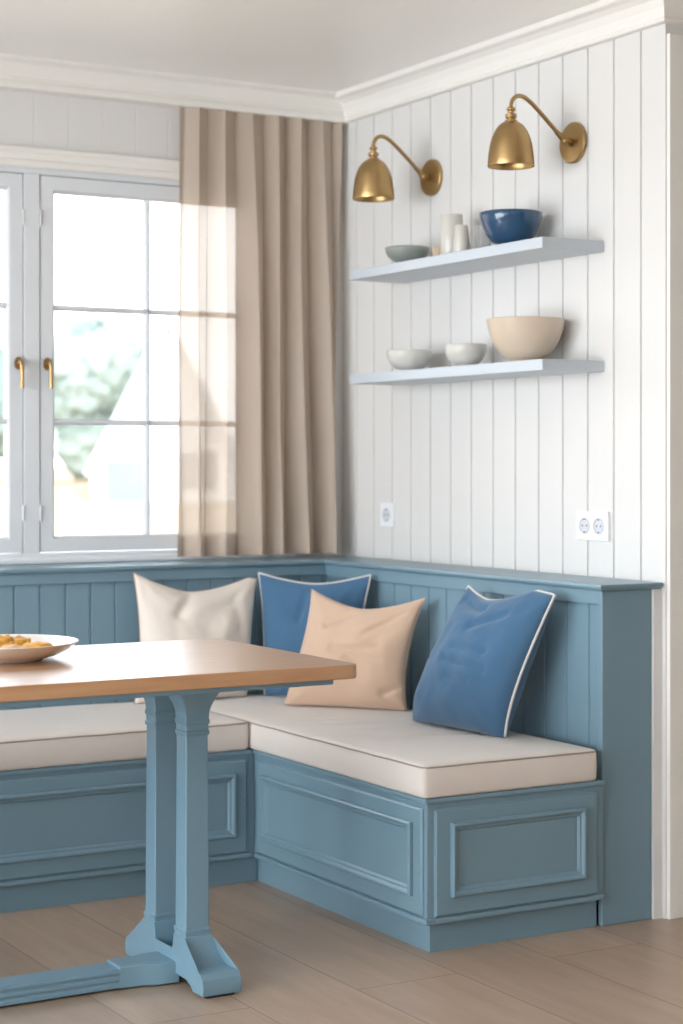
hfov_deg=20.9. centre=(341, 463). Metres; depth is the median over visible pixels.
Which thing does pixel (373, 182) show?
wall sconce
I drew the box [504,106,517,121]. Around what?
socket
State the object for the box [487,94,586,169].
wall sconce
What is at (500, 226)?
bowl
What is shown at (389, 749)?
seat cushion
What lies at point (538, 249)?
wall shelf
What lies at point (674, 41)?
trim
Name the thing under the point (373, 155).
socket
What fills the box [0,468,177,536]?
ground
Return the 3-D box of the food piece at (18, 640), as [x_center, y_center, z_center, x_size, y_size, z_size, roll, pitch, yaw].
[-0.789,0.438,4.501,0.071,0.045,0.087,0,0,-15]
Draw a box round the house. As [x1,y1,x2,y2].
[84,316,178,501]
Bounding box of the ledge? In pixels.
[0,555,662,590]
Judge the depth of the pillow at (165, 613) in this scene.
5.90 m
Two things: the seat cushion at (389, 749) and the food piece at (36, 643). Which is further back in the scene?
the seat cushion at (389, 749)
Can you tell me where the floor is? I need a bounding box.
[0,880,682,1023]
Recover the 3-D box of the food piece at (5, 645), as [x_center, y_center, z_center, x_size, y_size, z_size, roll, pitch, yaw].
[-0.783,0.446,4.410,0.085,0.031,0.100,0,0,16]
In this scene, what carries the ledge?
on the panelling at (93, 608)
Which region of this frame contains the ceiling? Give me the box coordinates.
[0,0,600,92]
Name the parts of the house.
garage door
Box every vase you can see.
[440,214,462,254]
[453,225,469,251]
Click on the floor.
(298, 960)
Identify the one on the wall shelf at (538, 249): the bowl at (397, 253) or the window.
the bowl at (397, 253)
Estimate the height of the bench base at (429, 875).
0.399 m
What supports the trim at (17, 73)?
attached to the wall at (26, 119)
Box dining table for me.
[0,638,355,1005]
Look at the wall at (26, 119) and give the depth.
6.17 m
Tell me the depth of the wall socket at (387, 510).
6.33 m
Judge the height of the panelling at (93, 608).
0.906 m
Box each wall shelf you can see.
[349,236,603,283]
[349,359,603,385]
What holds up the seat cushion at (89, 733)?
on the bench base at (70, 834)
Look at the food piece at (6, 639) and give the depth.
4.45 m
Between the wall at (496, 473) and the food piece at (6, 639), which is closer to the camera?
the food piece at (6, 639)
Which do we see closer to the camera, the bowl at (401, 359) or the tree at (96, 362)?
the bowl at (401, 359)
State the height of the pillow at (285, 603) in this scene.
0.398 m
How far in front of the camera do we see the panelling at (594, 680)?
5.08 m
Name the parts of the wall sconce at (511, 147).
lamp shade, arm, wall plate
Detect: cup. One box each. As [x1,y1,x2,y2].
[475,225,490,247]
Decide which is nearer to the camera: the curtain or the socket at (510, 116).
the socket at (510, 116)
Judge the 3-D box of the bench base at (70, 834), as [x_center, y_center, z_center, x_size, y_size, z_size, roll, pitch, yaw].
[-1.352,1.050,5.211,2.248,0.399,0.590,0,0,-30]
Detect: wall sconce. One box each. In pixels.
[352,135,442,201]
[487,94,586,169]
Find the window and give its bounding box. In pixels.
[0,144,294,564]
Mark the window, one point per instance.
(30, 177)
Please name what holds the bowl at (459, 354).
on the wall shelf at (535, 367)
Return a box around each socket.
[367,146,378,159]
[380,503,394,526]
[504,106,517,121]
[576,511,609,540]
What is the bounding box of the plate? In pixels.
[0,634,78,663]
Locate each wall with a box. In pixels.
[0,90,342,555]
[343,24,682,918]
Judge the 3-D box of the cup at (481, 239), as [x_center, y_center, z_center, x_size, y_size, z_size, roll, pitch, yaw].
[0.433,-0.682,5.654,0.052,0.086,0.052,0,0,-30]
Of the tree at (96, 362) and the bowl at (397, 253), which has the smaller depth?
the bowl at (397, 253)
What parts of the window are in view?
sash, handle, handle, frame, casing, sash, sill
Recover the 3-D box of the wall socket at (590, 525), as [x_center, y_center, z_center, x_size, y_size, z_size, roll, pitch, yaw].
[0.725,0.180,5.356,0.013,0.084,0.150,0,0,-30]
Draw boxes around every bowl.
[385,245,428,261]
[386,349,432,369]
[445,343,486,365]
[479,209,541,244]
[486,316,564,360]
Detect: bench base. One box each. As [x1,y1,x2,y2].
[0,748,256,912]
[247,747,604,952]
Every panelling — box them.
[0,565,326,709]
[324,565,661,925]
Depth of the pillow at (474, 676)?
5.15 m
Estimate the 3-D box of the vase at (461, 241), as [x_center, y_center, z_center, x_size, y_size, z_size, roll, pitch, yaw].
[0.367,-0.684,5.668,0.055,0.089,0.055,0,0,-30]
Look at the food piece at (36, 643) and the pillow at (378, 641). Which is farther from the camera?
the pillow at (378, 641)
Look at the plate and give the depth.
4.37 m
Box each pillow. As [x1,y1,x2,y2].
[133,572,256,703]
[258,572,371,695]
[283,589,424,709]
[412,585,555,736]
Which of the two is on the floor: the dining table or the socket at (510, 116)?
the dining table
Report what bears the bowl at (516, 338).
on the wall shelf at (535, 367)
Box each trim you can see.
[0,54,350,125]
[334,0,682,121]
[667,33,682,919]
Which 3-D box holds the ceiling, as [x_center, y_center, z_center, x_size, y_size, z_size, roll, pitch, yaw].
[0.893,-1.358,2.389,7.500,0.120,8.600,0,0,-30]
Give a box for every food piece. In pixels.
[0,634,14,646]
[0,644,27,647]
[10,635,30,645]
[22,641,52,646]
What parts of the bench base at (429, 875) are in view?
moulding, panel, rail, panel, moulding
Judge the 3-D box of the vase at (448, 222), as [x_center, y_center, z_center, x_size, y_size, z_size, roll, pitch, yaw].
[0.344,-0.708,5.787,0.070,0.137,0.070,0,0,-30]
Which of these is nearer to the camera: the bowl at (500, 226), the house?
the bowl at (500, 226)
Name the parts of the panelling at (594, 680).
rail, panel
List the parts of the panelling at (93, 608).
rail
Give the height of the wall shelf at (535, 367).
0.032 m
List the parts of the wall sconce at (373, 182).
lamp shade, arm, wall plate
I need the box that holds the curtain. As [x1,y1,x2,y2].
[178,106,341,556]
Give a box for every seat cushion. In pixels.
[0,702,247,770]
[209,693,596,798]
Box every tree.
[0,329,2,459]
[54,313,150,480]

